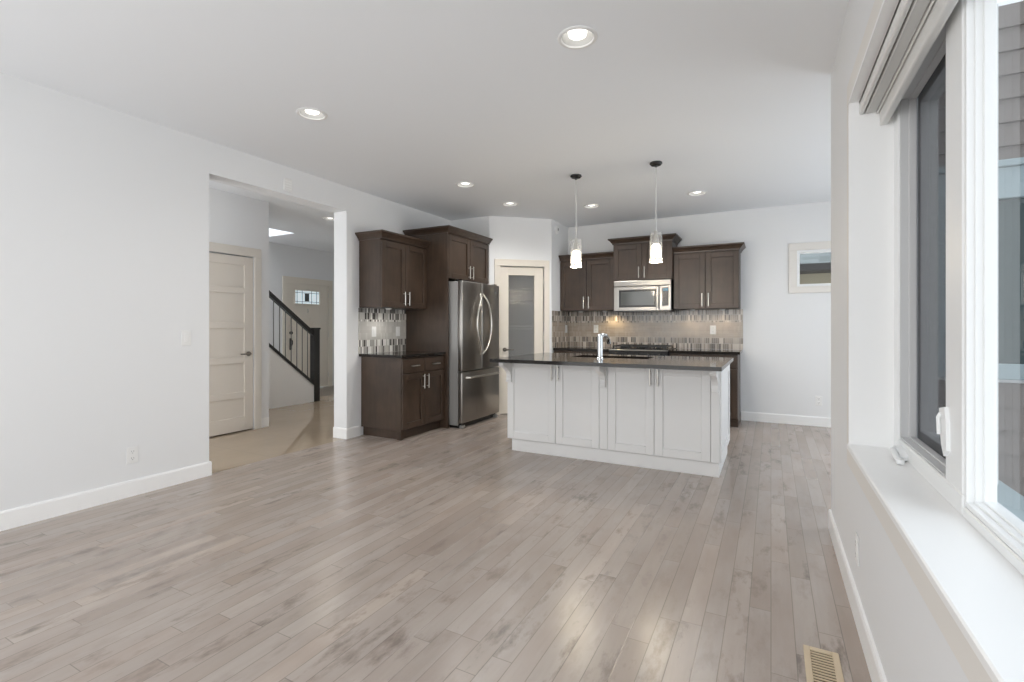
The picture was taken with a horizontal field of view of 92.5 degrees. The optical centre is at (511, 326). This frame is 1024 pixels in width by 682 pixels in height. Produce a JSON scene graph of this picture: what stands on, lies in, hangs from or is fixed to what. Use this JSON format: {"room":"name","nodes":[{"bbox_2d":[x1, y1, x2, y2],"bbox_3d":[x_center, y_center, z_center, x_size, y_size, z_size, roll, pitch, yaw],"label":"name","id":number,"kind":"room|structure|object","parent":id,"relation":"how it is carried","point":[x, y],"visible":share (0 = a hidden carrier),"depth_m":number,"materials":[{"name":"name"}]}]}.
{"room":"open-plan kitchen","nodes":[
{"label":"open-plan kitchen","id":0,"kind":"room"},
{"bbox_2d":[0,72,450,510],"bbox_3d":[-2.409,-0.150,4.356,0.190,2.740,8.850,0,0,28],"label":"wall","id":1,"kind":"structure","parent":0,"point":[104,211],"depth_m":3.42,"materials":[{"name":"white paint"}]},
{"bbox_2d":[0,461,211,530],"bbox_3d":[-3.488,1.163,2.299,0.204,0.115,4.004,0,0,28],"label":"baseboard","id":2,"kind":"structure","parent":1,"relation":"attached to","point":[31,513],"depth_m":3.34,"materials":[{"name":"white wood"}]},
{"bbox_2d":[126,446,137,463],"bbox_3d":[-2.733,0.925,3.528,0.008,0.118,0.072,0,0,28],"label":"wall outlet","id":3,"kind":"object","parent":1,"relation":"attached to","point":[131,452],"visible":1,"depth_m":3.52,"materials":[{"name":"white plastic"}]},
{"bbox_2d":[181,330,190,345],"bbox_3d":[-2.560,0.090,3.853,0.010,0.118,0.072,0,0,28],"label":"wall switch","id":4,"kind":"object","parent":1,"relation":"attached to","point":[185,334],"visible":1,"depth_m":3.85,"materials":[{"name":"white plastic"}]},
{"bbox_2d":[283,178,291,191],"bbox_3d":[-2.131,-1.346,4.661,0.015,0.118,0.094,0,0,28],"label":"door chime","id":5,"kind":"object","parent":1,"relation":"attached to","point":[287,183],"visible":1,"depth_m":4.65,"materials":[{"name":"white plastic"}]},
{"bbox_2d":[333,425,359,438],"bbox_3d":[-1.831,1.163,5.434,0.204,0.115,0.204,0,0,28],"label":"baseboard","id":6,"kind":"object","parent":1,"relation":"attached to","point":[343,433],"visible":1,"depth_m":5.36,"materials":[{"name":"white wood"}]},
{"bbox_2d":[358,308,405,353],"bbox_3d":[-1.524,0.048,5.816,0.010,0.512,0.799,0,0,28],"label":"backsplash","id":7,"kind":"structure","parent":1,"relation":"attached to","point":[385,321],"depth_m":5.78,"materials":[{"name":"grey tile"}]},
{"bbox_2d":[372,327,375,336],"bbox_3d":[-1.593,0.060,5.663,0.010,0.118,0.072,0,0,28],"label":"wall switch","id":8,"kind":"object","parent":7,"relation":"attached to","point":[373,328],"visible":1,"depth_m":5.66,"materials":[{"name":"white plastic"}]},
{"bbox_2d":[396,327,399,335],"bbox_3d":[-1.401,0.060,6.025,0.010,0.118,0.072,0,0,28],"label":"wall switch","id":9,"kind":"object","parent":7,"relation":"attached to","point":[397,328],"visible":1,"depth_m":6.02,"materials":[{"name":"white plastic"}]},
{"bbox_2d":[355,229,430,309],"bbox_3d":[-1.365,-0.624,5.702,0.393,0.828,0.847,0,0,28],"label":"upper cabinet","id":10,"kind":"object","parent":1,"relation":"attached to","point":[392,265],"visible":1,"depth_m":5.47,"materials":[{"name":"brown wood"}]},
{"bbox_2d":[209,188,268,428],"bbox_3d":[-3.706,-0.150,4.736,0.120,2.740,2.910,0,0,28],"label":"wall","id":11,"kind":"structure","parent":0,"point":[234,219],"depth_m":5.82,"materials":[{"name":"white paint"}]},
{"bbox_2d":[209,242,260,436],"bbox_3d":[-3.237,0.147,5.478,0.096,2.145,0.940,0,0,28],"label":"door","id":12,"kind":"structure","parent":11,"relation":"in","point":[230,277],"depth_m":5.61,"materials":[{"name":"beige paint"}]},
{"bbox_2d":[269,347,313,408],"bbox_3d":[-3.643,0.403,7.231,0.080,1.634,1.680,0,0,28],"label":"wall","id":13,"kind":"structure","parent":0,"point":[287,386],"depth_m":7.49,"materials":[{"name":"white paint"}]},
{"bbox_2d":[269,290,320,401],"bbox_3d":[-3.611,0.010,7.293,0.130,2.420,1.780,0,0,28],"label":"stair railing","id":14,"kind":"object","parent":13,"relation":"on","point":[314,333],"visible":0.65,"depth_m":7.88,"materials":[{"name":"black wood"}]},
{"bbox_2d":[269,242,333,385],"bbox_3d":[-5.080,-1.330,7.605,0.150,5.100,6.700,0,0,28],"label":"wall","id":15,"kind":"structure","parent":0,"point":[284,260],"depth_m":9.17,"materials":[{"name":"white paint"}]},
{"bbox_2d":[282,276,332,386],"bbox_3d":[-3.987,0.142,9.562,0.164,2.155,1.160,0,0,28],"label":"door","id":16,"kind":"structure","parent":15,"relation":"in","point":[311,300],"depth_m":9.56,"materials":[{"name":"beige paint"}]},
{"bbox_2d":[0,386,871,681],"bbox_3d":[-1.293,1.250,4.133,10.250,0.060,9.300,0,0,28],"label":"floor","id":17,"kind":"structure","parent":0,"point":[450,554],"depth_m":2.46,"materials":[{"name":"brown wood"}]},
{"bbox_2d":[361,355,443,440],"bbox_3d":[-1.237,0.778,5.686,0.633,0.883,0.757,0,0,28],"label":"base cabinet","id":18,"kind":"object","parent":17,"relation":"on","point":[401,398],"visible":0.99,"depth_m":5.41,"materials":[{"name":"brown wood"}]},
{"bbox_2d":[359,351,445,357],"bbox_3d":[-1.254,0.321,5.675,0.617,0.031,0.793,0,0,28],"label":"countertop","id":19,"kind":"structure","parent":18,"relation":"on","point":[396,354],"depth_m":5.50,"materials":[{"name":"stone"}]},
{"bbox_2d":[403,225,492,427],"bbox_3d":[-0.815,0.009,6.414,0.700,2.421,1.033,0,0,28],"label":"tall cabinet","id":20,"kind":"object","parent":17,"relation":"on","point":[453,253],"visible":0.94,"depth_m":6.00,"materials":[{"name":"brown wood"}]},
{"bbox_2d":[449,279,499,427],"bbox_3d":[-0.696,0.328,6.391,0.857,1.785,0.900,0,0,28],"label":"refrigerator","id":21,"kind":"object","parent":17,"relation":"on","point":[473,306],"visible":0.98,"depth_m":6.01,"materials":[{"name":"grey metal"}]},
{"bbox_2d":[554,350,608,353],"bbox_3d":[1.080,0.778,7.032,0.813,0.883,0.632,0,0,28],"label":"base cabinet","id":22,"kind":"object","parent":17,"relation":"on","point":[555,351],"visible":0.04,"depth_m":6.79,"materials":[{"name":"brown wood"}]},
{"bbox_2d":[553,346,616,350],"bbox_3d":[1.087,0.320,7.042,0.816,0.033,0.611,0,0,28],"label":"countertop","id":23,"kind":"structure","parent":22,"relation":"on","point":[569,348],"depth_m":6.85,"materials":[{"name":"stone"}]},
{"bbox_2d":[499,363,729,477],"bbox_3d":[0.991,0.778,4.723,1.957,0.884,1.122,0,0,28],"label":"kitchen island","id":24,"kind":"object","parent":17,"relation":"on","point":[660,419],"visible":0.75,"depth_m":4.34,"materials":[{"name":"white wood"}]},
{"bbox_2d":[489,353,732,370],"bbox_3d":[0.972,0.320,4.691,2.015,0.032,1.267,0,0,28],"label":"island countertop","id":25,"kind":"structure","parent":24,"relation":"on","point":[574,359],"depth_m":4.38,"materials":[{"name":"stone"}]},
{"bbox_2d":[596,333,610,358],"bbox_3d":[0.888,0.182,4.683,0.110,0.245,0.239,0,0,28],"label":"faucet","id":26,"kind":"object","parent":25,"relation":"on","point":[601,336],"visible":1,"depth_m":4.60,"materials":[{"name":"silver metal"}]},
{"bbox_2d":[609,344,675,355],"bbox_3d":[1.767,0.737,6.630,0.764,0.966,0.686,0,0,28],"label":"range","id":27,"kind":"object","parent":17,"relation":"on","point":[622,349],"visible":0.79,"depth_m":6.43,"materials":[{"name":"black metal"}]},
{"bbox_2d":[610,347,675,352],"bbox_3d":[1.789,0.314,6.672,0.764,0.038,0.590,0,0,28],"label":"cooktop","id":28,"kind":"object","parent":27,"relation":"in","point":[630,348],"depth_m":6.51,"materials":[{"name":"metal"}]},
{"bbox_2d":[669,353,739,426],"bbox_3d":[2.479,0.778,6.293,0.795,0.883,0.632,0,0,28],"label":"base cabinet","id":29,"kind":"object","parent":17,"relation":"on","point":[735,365],"visible":0.16,"depth_m":5.89,"materials":[{"name":"brown wood"}]},
{"bbox_2d":[669,348,742,354],"bbox_3d":[2.495,0.320,6.298,0.825,0.033,0.611,0,0,28],"label":"countertop","id":30,"kind":"structure","parent":29,"relation":"on","point":[692,351],"depth_m":6.11,"materials":[{"name":"stone"}]},
{"bbox_2d":[803,644,843,681],"bbox_3d":[1.090,1.216,1.709,0.114,0.007,0.310,0,0,28],"label":"floor vent","id":31,"kind":"object","parent":17,"relation":"in","point":[821,665],"visible":1,"depth_m":1.75,"materials":[{"name":"beige metal"}]},
{"bbox_2d":[451,216,489,283],"bbox_3d":[-0.573,-0.150,6.931,0.650,2.740,0.100,0,0,28],"label":"wall","id":32,"kind":"structure","parent":0,"point":[479,225],"depth_m":6.83,"materials":[{"name":"white paint"}]},
{"bbox_2d":[0,0,1023,252],"bbox_3d":[-1.283,-1.600,4.100,10.300,0.160,9.450,0,0,28],"label":"ceiling","id":33,"kind":"structure","parent":0,"point":[420,99],"depth_m":3.17,"materials":[{"name":"paint"}]},
{"bbox_2d":[296,107,327,120],"bbox_3d":[-1.428,-1.567,3.504,0.210,0.107,0.210,0,0,28],"label":"recessed light","id":34,"kind":"object","parent":33,"relation":"in","point":[305,112],"visible":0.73,"depth_m":3.52,"materials":[{"name":"grey"}]},
{"bbox_2d":[322,217,333,220],"bbox_3d":[-2.564,-1.567,6.898,0.210,0.107,0.210,0,0,28],"label":"recessed light","id":35,"kind":"object","parent":33,"relation":"in","point":[324,218],"visible":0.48,"depth_m":6.93,"materials":[{"name":"grey"}]},
{"bbox_2d":[456,181,474,187],"bbox_3d":[-0.499,-1.567,5.240,0.210,0.107,0.210,0,0,28],"label":"recessed light","id":36,"kind":"object","parent":33,"relation":"in","point":[464,184],"visible":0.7,"depth_m":5.28,"materials":[{"name":"grey"}]},
{"bbox_2d":[502,202,517,205],"bbox_3d":[-0.024,-1.567,6.075,0.210,0.107,0.210,0,0,28],"label":"recessed light","id":37,"kind":"object","parent":33,"relation":"in","point":[504,203],"visible":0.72,"depth_m":6.12,"materials":[{"name":"grey"}]},
{"bbox_2d":[570,174,581,267],"bbox_3d":[0.644,-1.058,4.931,0.116,0.925,0.116,0,0,28],"label":"pendant light","id":38,"kind":"object","parent":33,"relation":"hanging from","point":[575,254],"visible":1,"depth_m":4.92,"materials":[{"name":"white glass"}]},
{"bbox_2d":[573,238,578,250],"bbox_3d":[0.644,-0.825,4.931,0.060,0.120,0.060,0,0,28],"label":"socket","id":39,"kind":"object","parent":38,"relation":"attached to","point":[575,241],"depth_m":4.91,"materials":[{"name":"silver metal"}]},
{"bbox_2d":[558,25,597,48],"bbox_3d":[0.345,-1.567,2.578,0.210,0.107,0.210,0,0,28],"label":"recessed light","id":40,"kind":"object","parent":33,"relation":"in","point":[579,36],"visible":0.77,"depth_m":2.60,"materials":[{"name":"white"}]},
{"bbox_2d":[583,204,599,207],"bbox_3d":[1.003,-1.567,6.177,0.210,0.107,0.210,0,0,28],"label":"recessed light","id":41,"kind":"object","parent":33,"relation":"in","point":[586,205],"visible":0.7,"depth_m":6.21,"materials":[{"name":"grey"}]},
{"bbox_2d":[649,161,661,262],"bbox_3d":[1.335,-1.058,4.543,0.116,0.925,0.116,0,0,28],"label":"pendant light","id":42,"kind":"object","parent":33,"relation":"hanging from","point":[655,255],"visible":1,"depth_m":4.53,"materials":[{"name":"white glass"}]},
{"bbox_2d":[653,231,658,243],"bbox_3d":[1.335,-0.825,4.543,0.060,0.120,0.060,0,0,28],"label":"socket","id":43,"kind":"object","parent":42,"relation":"attached to","point":[655,239],"depth_m":4.53,"materials":[{"name":"silver metal"}]},
{"bbox_2d":[687,191,706,195],"bbox_3d":[2.108,-1.567,5.582,0.210,0.107,0.210,0,0,28],"label":"recessed light","id":44,"kind":"object","parent":33,"relation":"in","point":[693,193],"visible":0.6,"depth_m":5.62,"materials":[{"name":"grey"}]},
{"bbox_2d":[490,216,550,352],"bbox_3d":[0.114,-0.150,6.888,0.893,2.740,0.100,0,0,-14],"label":"wall","id":45,"kind":"structure","parent":0,"point":[517,238],"depth_m":6.84,"materials":[{"name":"white paint"}]},
{"bbox_2d":[494,259,548,414],"bbox_3d":[0.141,0.144,6.841,0.791,2.151,0.097,0,0,-14],"label":"door","id":46,"kind":"structure","parent":45,"relation":"in","point":[501,274],"depth_m":6.83,"materials":[{"name":"beige paint"}]},
{"bbox_2d":[551,219,567,352],"bbox_3d":[0.667,-0.150,7.254,0.100,2.740,0.650,0,0,28],"label":"wall","id":47,"kind":"structure","parent":0,"point":[559,242],"depth_m":7.11,"materials":[{"name":"white paint"}]},
{"bbox_2d":[554,225,559,233],"bbox_3d":[0.653,-1.400,7.080,0.036,0.132,0.132,0,0,28],"label":"smoke detector","id":48,"kind":"object","parent":47,"relation":"attached to","point":[556,228],"visible":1,"depth_m":7.05,"materials":[{"name":"white plastic"}]},
{"bbox_2d":[500,201,830,419],"bbox_3d":[2.439,-0.150,6.776,6.120,2.740,0.160,0,0,28],"label":"wall","id":49,"kind":"structure","parent":0,"point":[785,358],"depth_m":6.25,"materials":[{"name":"white paint"}]},
{"bbox_2d":[508,288,533,292],"bbox_3d":[0.159,-0.559,7.706,1.180,0.060,0.286,0,0,28],"label":"wire shelf","id":50,"kind":"object","parent":49,"relation":"attached to","point":[518,289],"visible":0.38,"depth_m":7.61,"materials":[{"name":"white metal"}]},
{"bbox_2d":[508,300,533,303],"bbox_3d":[0.159,-0.379,7.706,1.180,0.060,0.286,0,0,28],"label":"wire shelf","id":51,"kind":"object","parent":49,"relation":"attached to","point":[509,301],"visible":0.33,"depth_m":7.59,"materials":[{"name":"white metal"}]},
{"bbox_2d":[508,326,533,329],"bbox_3d":[0.159,0.021,7.706,1.180,0.060,0.286,0,0,28],"label":"wire shelf","id":52,"kind":"object","parent":49,"relation":"attached to","point":[508,326],"visible":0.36,"depth_m":7.55,"materials":[{"name":"white metal"}]},
{"bbox_2d":[559,252,613,311],"bbox_3d":[1.133,-0.632,7.147,0.813,0.811,0.397,0,0,28],"label":"upper cabinet","id":53,"kind":"object","parent":49,"relation":"attached to","point":[589,286],"visible":0.91,"depth_m":7.01,"materials":[{"name":"brown wood"}]},
{"bbox_2d":[608,233,681,280],"bbox_3d":[1.827,-0.915,6.742,0.906,0.580,0.468,0,0,28],"label":"upper cabinet","id":54,"kind":"object","parent":49,"relation":"attached to","point":[631,255],"visible":0.96,"depth_m":6.58,"materials":[{"name":"brown wood"}]},
{"bbox_2d":[614,279,675,312],"bbox_3d":[1.825,-0.411,6.736,0.759,0.422,0.460,0,0,28],"label":"microwave","id":55,"kind":"object","parent":54,"relation":"attached to","point":[636,296],"visible":1,"depth_m":6.56,"materials":[{"name":"silver metal"}]},
{"bbox_2d":[552,309,742,349],"bbox_3d":[1.788,0.038,6.668,2.428,0.528,0.638,0,0,28],"label":"backsplash","id":56,"kind":"structure","parent":49,"relation":"attached to","point":[684,329],"depth_m":6.90,"materials":[{"name":"beige tile"}]},
{"bbox_2d":[594,325,597,332],"bbox_3d":[1.250,0.037,7.297,0.072,0.118,0.008,0,0,28],"label":"wall outlet","id":57,"kind":"object","parent":56,"relation":"attached to","point":[595,326],"visible":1,"depth_m":7.29,"materials":[{"name":"white plastic"}]},
{"bbox_2d":[710,325,715,333],"bbox_3d":[2.682,0.045,6.540,0.072,0.118,0.008,0,0,28],"label":"wall outlet","id":58,"kind":"object","parent":56,"relation":"attached to","point":[712,327],"visible":1,"depth_m":6.54,"materials":[{"name":"white plastic"}]},
{"bbox_2d":[673,242,745,309],"bbox_3d":[2.569,-0.632,6.389,0.848,0.811,0.398,0,0,28],"label":"upper cabinet","id":59,"kind":"object","parent":49,"relation":"attached to","point":[706,277],"visible":1,"depth_m":6.26,"materials":[{"name":"brown wood"}]},
{"bbox_2d":[741,411,830,426],"bbox_3d":[4.001,1.163,5.852,2.295,0.115,0.015,0,0,28],"label":"baseboard","id":60,"kind":"structure","parent":49,"relation":"attached to","point":[747,416],"depth_m":6.14,"materials":[{"name":"white wood"}]},
{"bbox_2d":[789,241,830,292],"bbox_3d":[3.953,-0.725,5.943,1.045,0.620,0.138,0,0,28],"label":"window","id":61,"kind":"structure","parent":49,"relation":"in","point":[795,249],"depth_m":6.06,"materials":[{"name":"paint"}]},
{"bbox_2d":[815,396,821,405],"bbox_3d":[3.748,0.910,5.988,0.072,0.118,0.008,0,0,28],"label":"wall outlet","id":62,"kind":"object","parent":49,"relation":"attached to","point":[818,399],"visible":1,"depth_m":5.99,"materials":[{"name":"white plastic"}]},
{"bbox_2d":[831,0,1023,681],"bbox_3d":[0.830,-0.150,0.585,0.280,2.740,5.210,0,0,28],"label":"wall","id":63,"kind":"structure","parent":0,"point":[910,645],"depth_m":2.03,"materials":[{"name":"white paint"}]},
{"bbox_2d":[855,532,858,565],"bbox_3d":[1.436,0.925,2.041,0.008,0.118,0.072,0,0,28],"label":"wall outlet","id":64,"kind":"object","parent":63,"relation":"attached to","point":[856,534],"visible":1,"depth_m":2.03,"materials":[{"name":"white plastic"}]},
{"bbox_2d":[828,509,886,681],"bbox_3d":[0.850,1.163,0.639,0.294,0.115,5.124,0,0,28],"label":"baseboard","id":65,"kind":"structure","parent":63,"relation":"attached to","point":[874,665],"depth_m":1.97,"materials":[{"name":"white wood"}]},
{"bbox_2d":[847,0,1023,681],"bbox_3d":[0.916,-0.231,0.669,0.406,1.692,3.280,0,0,28],"label":"window","id":66,"kind":"structure","parent":63,"relation":"in","point":[935,495],"depth_m":1.40,"materials":[{"name":"paint"}]},
{"bbox_2d":[859,0,958,124],"bbox_3d":[0.819,-0.912,0.723,0.099,0.120,3.104,0,0,28],"label":"roller shade","id":67,"kind":"object","parent":66,"relation":"attached to","point":[915,25],"visible":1,"depth_m":1.60,"materials":[{"name":"white"}]},
{"bbox_3d":[-3.572,-0.150,6.243,1.050,2.740,0.120,0,0,28],"label":"wall","id":68,"kind":"structure","parent":0,"visible":0},
{"bbox_2d":[261,417,268,427],"bbox_3d":[-3.498,1.163,6.210,1.131,0.115,0.111,0,0,28],"label":"baseboard","id":69,"kind":"structure","parent":68,"relation":"attached to","point":[264,421],"depth_m":5.95,"materials":[{"name":"white wood"}]},
{"label":"outside","id":70,"kind":"structure","parent":0,"visible":0},
{"bbox_2d":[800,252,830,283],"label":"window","id":71,"kind":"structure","parent":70,"point":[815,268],"depth_m":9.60,"materials":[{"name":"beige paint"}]},
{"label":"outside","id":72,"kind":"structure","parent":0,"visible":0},
{"bbox_3d":[6.505,1.670,-3.207,13.500,0.100,6.410,0,0,28],"label":"ground","id":73,"kind":"structure","parent":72,"visible":0},
{"bbox_2d":[938,1,1023,495],"bbox_3d":[2.849,-0.013,2.393,1.600,3.267,0.126,0,0,28],"label":"wall","id":74,"kind":"structure","parent":73,"relation":"on","point":[1010,16],"depth_m":2.50,"materials":[{"name":"beige"}]},
{"bbox_2d":[938,157,1023,379],"bbox_3d":[2.689,-0.287,2.402,1.050,1.115,0.060,0,0,28],"label":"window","id":75,"kind":"structure","parent":74,"relation":"in","point":[1010,171],"depth_m":2.50,"materials":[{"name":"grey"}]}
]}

